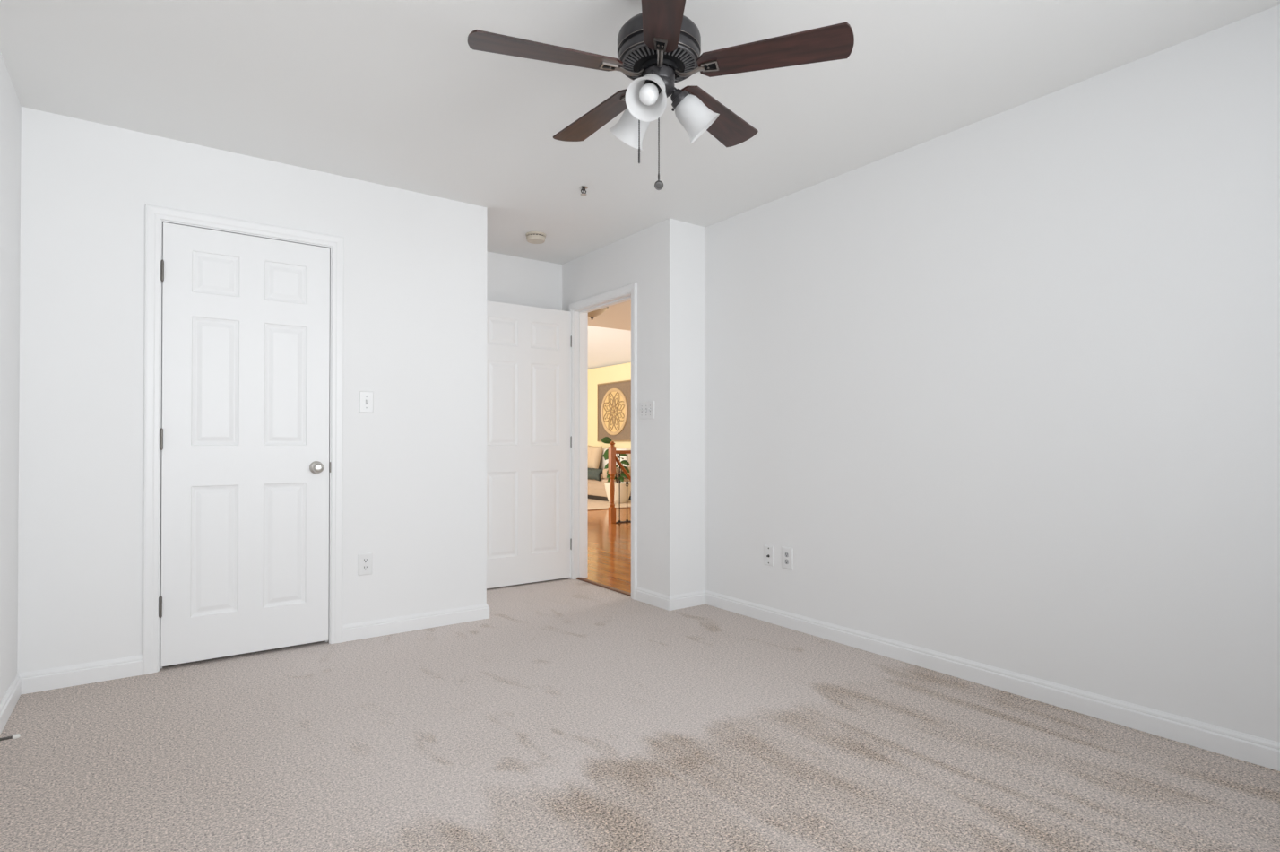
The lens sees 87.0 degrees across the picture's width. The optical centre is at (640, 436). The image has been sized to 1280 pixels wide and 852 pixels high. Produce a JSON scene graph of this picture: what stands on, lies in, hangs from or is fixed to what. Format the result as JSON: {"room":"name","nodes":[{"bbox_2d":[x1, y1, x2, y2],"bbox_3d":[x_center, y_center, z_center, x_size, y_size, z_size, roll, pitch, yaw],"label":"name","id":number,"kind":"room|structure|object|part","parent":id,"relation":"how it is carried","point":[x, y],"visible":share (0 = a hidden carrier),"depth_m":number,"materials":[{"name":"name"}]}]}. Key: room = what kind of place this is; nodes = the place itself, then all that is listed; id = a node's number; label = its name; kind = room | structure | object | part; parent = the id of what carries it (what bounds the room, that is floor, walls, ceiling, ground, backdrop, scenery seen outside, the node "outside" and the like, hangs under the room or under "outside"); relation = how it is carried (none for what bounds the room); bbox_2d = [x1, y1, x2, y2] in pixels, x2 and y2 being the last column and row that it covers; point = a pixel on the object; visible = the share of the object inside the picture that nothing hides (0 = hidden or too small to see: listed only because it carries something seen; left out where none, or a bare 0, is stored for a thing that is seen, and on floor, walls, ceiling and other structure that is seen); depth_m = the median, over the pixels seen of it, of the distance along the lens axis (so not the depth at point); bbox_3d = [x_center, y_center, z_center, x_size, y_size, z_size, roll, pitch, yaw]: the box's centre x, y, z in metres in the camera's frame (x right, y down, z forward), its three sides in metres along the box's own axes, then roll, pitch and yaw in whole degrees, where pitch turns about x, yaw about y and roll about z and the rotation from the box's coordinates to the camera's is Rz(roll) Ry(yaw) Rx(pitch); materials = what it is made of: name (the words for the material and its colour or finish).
{"room":"empty bedroom","nodes":[
{"label":"empty bedroom","id":0,"kind":"room"},
{"bbox_2d":[0,51,21,702],"bbox_3d":[-1.607,-0.168,1.366,0.115,2.440,5.427,0,-1,-36],"label":"wall","id":1,"kind":"structure","parent":0,"point":[10,105],"depth_m":2.60,"materials":[{"name":"paint"}]},
{"bbox_2d":[0,733,20,740],"bbox_3d":[-2.123,1.007,2.254,0.077,0.020,0.020,0,-1,-36],"label":"door stop","id":2,"kind":"object","parent":1,"relation":"attached to","point":[13,736],"visible":1,"depth_m":2.26,"materials":[{"name":"white rubber"}]},
{"bbox_2d":[0,673,21,734],"bbox_3d":[-1.300,1.006,1.043,0.014,0.086,4.327,0,-1,-36],"label":"baseboard","id":3,"kind":"structure","parent":1,"relation":"attached to","point":[12,696],"depth_m":2.58,"materials":[{"name":"paint"}]},
{"bbox_2d":[17,106,487,673],"bbox_3d":[-1.777,-0.152,3.450,2.059,2.440,0.115,0,-1,-36],"label":"wall","id":4,"kind":"structure","parent":0,"point":[415,318],"depth_m":3.13,"materials":[{"name":"paint"}]},
{"bbox_2d":[17,654,142,694],"bbox_3d":[-2.404,1.021,2.906,0.418,0.086,0.014,0,-1,-36],"label":"baseboard","id":5,"kind":"structure","parent":4,"relation":"attached to","point":[112,669],"depth_m":2.90,"materials":[{"name":"paint"}]},
{"bbox_2d":[142,203,344,674],"bbox_3d":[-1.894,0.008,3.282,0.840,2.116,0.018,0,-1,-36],"label":"trim","id":6,"kind":"structure","parent":4,"relation":"attached to","point":[153,213],"depth_m":3.07,"materials":[{"name":"paint"}]},
{"bbox_2d":[158,222,330,665],"bbox_3d":[-1.889,0.032,3.278,0.725,2.032,0.102,0,-1,-36],"label":"door","id":7,"kind":"structure","parent":4,"relation":"in","point":[244,433],"depth_m":3.27,"materials":[{"name":"paint"}]},
{"bbox_3d":[-1.643,0.155,3.435,0.066,0.066,0.068,0,-1,-36],"label":"knob","id":8,"kind":"part","parent":7,"relation":"part of","materials":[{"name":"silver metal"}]},
{"bbox_2d":[358,552,372,575],"bbox_3d":[-1.464,0.676,3.595,0.072,0.116,0.008,0,-1,-36],"label":"wall outlet","id":9,"kind":"object","parent":4,"relation":"attached to","point":[365,559],"visible":1,"depth_m":3.59,"materials":[{"name":"plastic"}]},
{"bbox_2d":[363,564,368,570],"bbox_3d":[-1.462,0.696,3.592,0.027,0.029,0.003,0,-1,-36],"label":"receptacle","id":10,"kind":"object","parent":9,"relation":"attached to","point":[365,566],"depth_m":3.59,"materials":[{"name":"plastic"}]},
{"bbox_2d":[363,557,368,562],"bbox_3d":[-1.462,0.657,3.593,0.027,0.029,0.003,0,-1,-36],"label":"receptacle","id":11,"kind":"object","parent":9,"relation":"attached to","point":[365,559],"depth_m":3.59,"materials":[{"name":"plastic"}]},
{"bbox_2d":[359,390,373,413],"bbox_3d":[-1.458,-0.188,3.598,0.072,0.116,0.020,0,-1,-36],"label":"light switch","id":12,"kind":"object","parent":4,"relation":"attached to","point":[366,397],"visible":1,"depth_m":3.60,"materials":[{"name":"plastic"}]},
{"bbox_2d":[342,603,489,641],"bbox_3d":[-1.225,1.027,3.762,0.815,0.086,0.014,0,-1,-36],"label":"baseboard","id":13,"kind":"structure","parent":4,"relation":"attached to","point":[371,628],"depth_m":3.73,"materials":[{"name":"paint"}]},
{"bbox_2d":[486,250,562,310],"bbox_3d":[-1.838,-0.144,4.481,3.173,2.440,0.115,0,-1,-36],"label":"wall","id":14,"kind":"structure","parent":0,"point":[510,279],"depth_m":5.11,"materials":[{"name":"paint"}]},
{"bbox_2d":[588,325,631,369],"bbox_3d":[-1.702,-2.355,10.895,4.795,1.865,6.030,0,-1,-36],"label":"ceiling","id":15,"kind":"structure","parent":0,"point":[606,346],"depth_m":12.30,"materials":[{"name":"paint"}]},
{"bbox_2d":[588,362,631,448],"bbox_3d":[1.219,-0.148,10.838,0.115,2.546,9.526,0,-1,-36],"label":"wall","id":16,"kind":"structure","parent":0,"point":[619,372],"depth_m":13.60,"materials":[{"name":"beige paint"}]},
{"bbox_2d":[596,380,631,441],"bbox_3d":[-0.494,-0.494,13.050,0.062,1.150,1.200,0,-1,-36],"label":"wall art","id":17,"kind":"object","parent":16,"relation":"attached to","point":[614,398],"visible":0.98,"depth_m":13.02,"materials":[{"name":"gold metal"}]},
{"bbox_2d":[562,218,683,596],"bbox_3d":[-0.168,-0.142,4.784,0.115,2.440,1.358,0,-1,-36],"label":"wall","id":18,"kind":"structure","parent":0,"point":[652,257],"depth_m":4.31,"materials":[{"name":"paint"}]},
{"bbox_2d":[486,300,571,588],"bbox_3d":[-0.835,0.051,4.919,0.791,2.032,0.102,0,-1,-36],"label":"door","id":19,"kind":"structure","parent":18,"relation":"in","point":[529,437],"depth_m":4.95,"materials":[{"name":"paint"}]},
{"bbox_2d":[587,312,588,501],"bbox_3d":[-0.180,0.026,4.912,0.018,2.107,0.884,0,-1,-36],"label":"trim","id":20,"kind":"structure","parent":18,"relation":"attached to","point":[587,313],"depth_m":5.22,"materials":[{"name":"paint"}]},
{"bbox_2d":[573,293,631,579],"bbox_3d":[-0.234,0.048,4.873,0.115,2.063,0.796,0,-1,-36],"label":"trim","id":21,"kind":"structure","parent":18,"relation":"attached to","point":[580,315],"depth_m":5.17,"materials":[{"name":"paint"}]},
{"bbox_2d":[568,282,637,599],"bbox_3d":[-0.287,0.025,4.834,0.018,2.107,0.884,0,-1,-36],"label":"trim","id":22,"kind":"structure","parent":18,"relation":"attached to","point":[632,288],"depth_m":4.49,"materials":[{"name":"paint"}]},
{"bbox_2d":[639,400,654,419],"bbox_3d":[0.037,-0.176,4.387,0.020,0.116,0.163,0,-1,-36],"label":"light switch","id":23,"kind":"object","parent":18,"relation":"attached to","point":[646,409],"visible":1,"depth_m":4.38,"materials":[{"name":"plastic"}]},
{"bbox_2d":[635,586,669,610],"bbox_3d":[0.081,1.032,4.323,0.014,0.086,0.362,0,-1,-36],"label":"baseboard","id":24,"kind":"structure","parent":18,"relation":"attached to","point":[656,599],"depth_m":4.31,"materials":[{"name":"paint"}]},
{"bbox_2d":[0,507,1279,851],"bbox_3d":[-0.796,1.120,6.921,7.968,0.050,13.480,0,-1,-36],"label":"floor","id":25,"kind":"structure","parent":0,"point":[578,715],"depth_m":2.25,"materials":[{"name":"beige carpet"}]},
{"bbox_2d":[576,577,631,596],"bbox_3d":[-0.244,1.079,4.857,0.050,0.020,0.760,0,-1,-36],"label":"threshold","id":26,"kind":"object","parent":25,"relation":"on","point":[579,578],"depth_m":4.84,"materials":[{"name":"brown wood"}]},
{"bbox_2d":[587,498,631,510],"bbox_3d":[-1.888,1.124,11.678,3.280,0.016,3.470,0,-1,-36],"label":"area rug","id":27,"kind":"object","parent":25,"relation":"on","point":[592,504],"visible":0.02,"depth_m":11.16,"materials":[{"name":"beige fabric"}]},
{"bbox_2d":[588,448,631,501],"bbox_3d":[-0.893,0.668,12.873,0.830,0.914,2.210,0,-1,-36],"label":"sofa","id":28,"kind":"object","parent":27,"relation":"on","point":[596,488],"visible":0.13,"depth_m":12.06,"materials":[{"name":"beige fabric"}]},
{"bbox_2d":[588,445,602,468],"bbox_3d":[-0.910,0.396,12.907,0.220,0.484,0.500,0,-1,-36],"label":"throw pillow","id":29,"kind":"object","parent":28,"relation":"on","point":[594,453],"visible":0.68,"depth_m":12.75,"materials":[{"name":"beige fabric"}]},
{"bbox_2d":[588,467,603,480],"bbox_3d":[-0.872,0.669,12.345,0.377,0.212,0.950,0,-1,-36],"label":"throw pillow","id":30,"kind":"object","parent":28,"relation":"on","point":[593,473],"visible":0.57,"depth_m":11.98,"materials":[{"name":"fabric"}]},
{"bbox_2d":[599,448,631,468],"bbox_3d":[-0.433,0.424,12.642,0.240,0.430,0.912,0,-1,-36],"label":"cushion","id":31,"kind":"object","parent":28,"relation":"on","point":[603,462],"depth_m":12.42,"materials":[{"name":"white fabric"}]},
{"bbox_3d":[-0.295,0.640,12.059,0.820,0.210,0.188,0,-1,-36],"label":"arm","id":32,"kind":"part","parent":28,"relation":"part of","materials":[{"name":"beige fabric"}]},
{"bbox_2d":[601,436,631,502],"bbox_3d":[-0.385,0.553,11.507,0.511,1.122,0.476,0,-1,-36],"label":"potted plant","id":33,"kind":"object","parent":27,"relation":"on","point":[623,488],"visible":0.58,"depth_m":11.42,"materials":[{"name":"green plant"}]},
{"bbox_3d":[-0.371,0.943,11.514,0.476,0.342,0.476,0,-1,-36],"label":"pot","id":34,"kind":"part","parent":33,"relation":"part of","materials":[{"name":"beige ceramic"}]},
{"bbox_3d":[-0.392,0.452,11.509,0.195,0.707,0.097,0,-1,-29],"label":"stem","id":35,"kind":"part","parent":33,"relation":"part of","materials":[{"name":"plant"}]},
{"bbox_2d":[608,441,631,523],"bbox_3d":[0.369,0.583,9.216,1.868,1.060,0.093,0,-1,-36],"label":"stair railing","id":36,"kind":"object","parent":25,"relation":"on","point":[612,458],"visible":0.28,"depth_m":8.68,"materials":[{"name":"brown wood"}]},
{"bbox_3d":[-0.358,0.579,8.696,0.080,1.060,0.080,0,-1,-36],"label":"newel post","id":37,"kind":"part","parent":36,"relation":"part of","materials":[{"name":"brown wood"}]},
{"bbox_3d":[-0.069,0.621,8.873,0.620,0.776,0.054,0,-1,-36],"label":"sloping handrail","id":38,"kind":"part","parent":36,"relation":"part of","materials":[{"name":"brown wood"}]},
{"bbox_3d":[0.365,0.196,9.224,1.712,0.044,0.068,0,-1,-36],"label":"handrail","id":39,"kind":"part","parent":36,"relation":"part of","materials":[{"name":"brown wood"}]},
{"bbox_2d":[0,0,1279,330],"bbox_3d":[0.899,-1.424,4.508,7.853,0.120,7.550,0,-1,-36],"label":"ceiling","id":40,"kind":"structure","parent":0,"point":[394,93],"depth_m":2.64,"materials":[{"name":"paint"}]},
{"bbox_2d":[525,231,545,243],"bbox_3d":[-0.701,-1.340,4.538,0.136,0.048,0.136,0,-1,-36],"label":"smoke detector","id":41,"kind":"object","parent":40,"relation":"attached to","point":[531,237],"visible":1,"depth_m":4.50,"materials":[{"name":"plastic"}]},
{"bbox_2d":[579,185,588,195],"bbox_3d":[-0.310,-1.350,3.700,0.048,0.040,0.048,0,-1,-36],"label":"sprinkler","id":42,"kind":"object","parent":40,"relation":"attached to","point":[582,187],"visible":1,"depth_m":3.69,"materials":[{"name":"silver metal"}]},
{"bbox_2d":[588,306,608,319],"bbox_3d":[-0.448,-1.223,6.309,0.304,0.254,0.304,0,-1,-36],"label":"hall ceiling light","id":43,"kind":"object","parent":40,"relation":"attached to","point":[592,314],"visible":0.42,"depth_m":6.26,"materials":[{"name":"beige glass"}]},
{"bbox_2d":[467,0,854,190],"bbox_3d":[0.017,-1.075,2.019,1.036,0.617,1.079,0,0,-18],"label":"ceiling fan","id":44,"kind":"object","parent":40,"relation":"hanging from","point":[659,47],"visible":1,"depth_m":1.95,"materials":[{"name":"brown wood"}]},
{"bbox_3d":[-0.267,-1.097,1.926,0.438,0.029,0.129,0,0,-18],"label":"fan blade","id":45,"kind":"part","parent":44,"relation":"part of","materials":[{"name":"brown wood"}]},
{"bbox_3d":[-0.145,-1.094,2.307,0.129,0.030,0.438,0,-1,-36],"label":"fan blade","id":46,"kind":"part","parent":44,"relation":"part of","materials":[{"name":"brown wood"}]},
{"bbox_3d":[-0.027,-0.974,2.114,0.118,0.143,0.143,0,-1,-36],"label":"lamp shade","id":47,"kind":"part","parent":44,"relation":"part of","materials":[{"name":"white glass"}]},
{"bbox_3d":[-0.003,-0.962,2.027,0.005,0.187,0.005,0,0,-13],"label":"pull chain","id":48,"kind":"part","parent":44,"relation":"part of","materials":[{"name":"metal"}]},
{"bbox_3d":[0.026,-0.976,1.911,0.136,0.143,0.128,0,-1,-36],"label":"lamp shade","id":49,"kind":"part","parent":44,"relation":"part of","materials":[{"name":"white glass"}]},
{"bbox_3d":[0.027,-0.982,1.923,0.065,0.071,0.060,0,-1,-36],"label":"light bulb","id":50,"kind":"part","parent":44,"relation":"part of","materials":[{"name":"white glass"}]},
{"bbox_3d":[0.040,-1.030,1.972,0.064,0.063,0.066,0,-1,-36],"label":"light arm","id":51,"kind":"part","parent":44,"relation":"part of"},
{"bbox_2d":[648,80,658,88],"bbox_3d":[0.037,-1.018,1.961,0.034,0.046,0.046,0,0,16],"label":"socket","id":52,"kind":"object","parent":44,"relation":"attached to","point":[649,82],"depth_m":1.95,"materials":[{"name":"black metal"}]},
{"bbox_3d":[0.058,-0.930,2.086,0.005,0.250,0.005,0,0,-13],"label":"pull chain","id":53,"kind":"part","parent":44,"relation":"part of","materials":[{"name":"metal"}]},
{"bbox_2d":[622,43,696,82],"bbox_3d":[0.057,-1.119,2.033,0.227,0.020,0.227,0,-1,-36],"label":"vent grille","id":54,"kind":"object","parent":44,"relation":"attached to","point":[635,57],"depth_m":1.98,"materials":[{"name":"black metal"}]},
{"bbox_3d":[0.059,-1.099,1.692,0.129,0.029,0.438,0,0,0],"label":"fan blade","id":55,"kind":"part","parent":44,"relation":"part of","materials":[{"name":"brown wood"}]},
{"bbox_3d":[0.119,-1.029,2.048,0.065,0.063,0.063,0,-1,33],"label":"light arm","id":56,"kind":"part","parent":44,"relation":"part of"},
{"bbox_3d":[0.177,-0.974,2.054,0.141,0.143,0.120,0,-1,-36],"label":"lamp shade","id":57,"kind":"part","parent":44,"relation":"part of","materials":[{"name":"white glass"}]},
{"bbox_3d":[0.257,-1.094,2.310,0.129,0.029,0.438,0,-1,36],"label":"fan blade","id":58,"kind":"part","parent":44,"relation":"part of","materials":[{"name":"brown wood"}]},
{"bbox_3d":[0.382,-1.097,1.929,0.438,0.029,0.129,0,0,18],"label":"fan blade","id":59,"kind":"part","parent":44,"relation":"part of","materials":[{"name":"brown wood"}]},
{"bbox_2d":[683,222,705,593],"bbox_3d":[2.091,-0.135,5.656,4.565,2.440,0.115,0,-1,-36],"label":"wall","id":60,"kind":"structure","parent":0,"point":[694,235],"depth_m":4.32,"materials":[{"name":"paint"}]},
{"bbox_2d":[669,589,705,610],"bbox_3d":[0.303,1.031,4.269,0.310,0.086,0.014,0,-1,-36],"label":"baseboard","id":61,"kind":"structure","parent":60,"relation":"attached to","point":[694,598],"depth_m":4.26,"materials":[{"name":"paint"}]},
{"bbox_2d":[705,4,1279,742],"bbox_3d":[1.633,-0.157,2.809,0.115,2.440,3.954,0,-1,-36],"label":"wall","id":62,"kind":"structure","parent":0,"point":[1002,390],"depth_m":2.73,"materials":[{"name":"paint"}]},
{"bbox_2d":[764,544,774,566],"bbox_3d":[0.744,0.687,3.913,0.018,0.116,0.074,0,-1,-36],"label":"cable jack","id":63,"kind":"object","parent":62,"relation":"attached to","point":[769,550],"visible":1,"depth_m":3.91,"materials":[{"name":"plastic"}]},
{"bbox_2d":[781,545,793,570],"bbox_3d":[0.830,0.682,3.803,0.008,0.122,0.080,0,-1,-36],"label":"wall outlet","id":64,"kind":"object","parent":62,"relation":"attached to","point":[787,553],"visible":1,"depth_m":3.80,"materials":[{"name":"plastic"}]},
{"bbox_2d":[705,589,1279,770],"bbox_3d":[1.547,1.020,2.808,0.014,0.086,3.839,0,-1,-36],"label":"baseboard","id":65,"kind":"structure","parent":62,"relation":"attached to","point":[1255,749],"depth_m":2.71,"materials":[{"name":"paint"}]}
]}

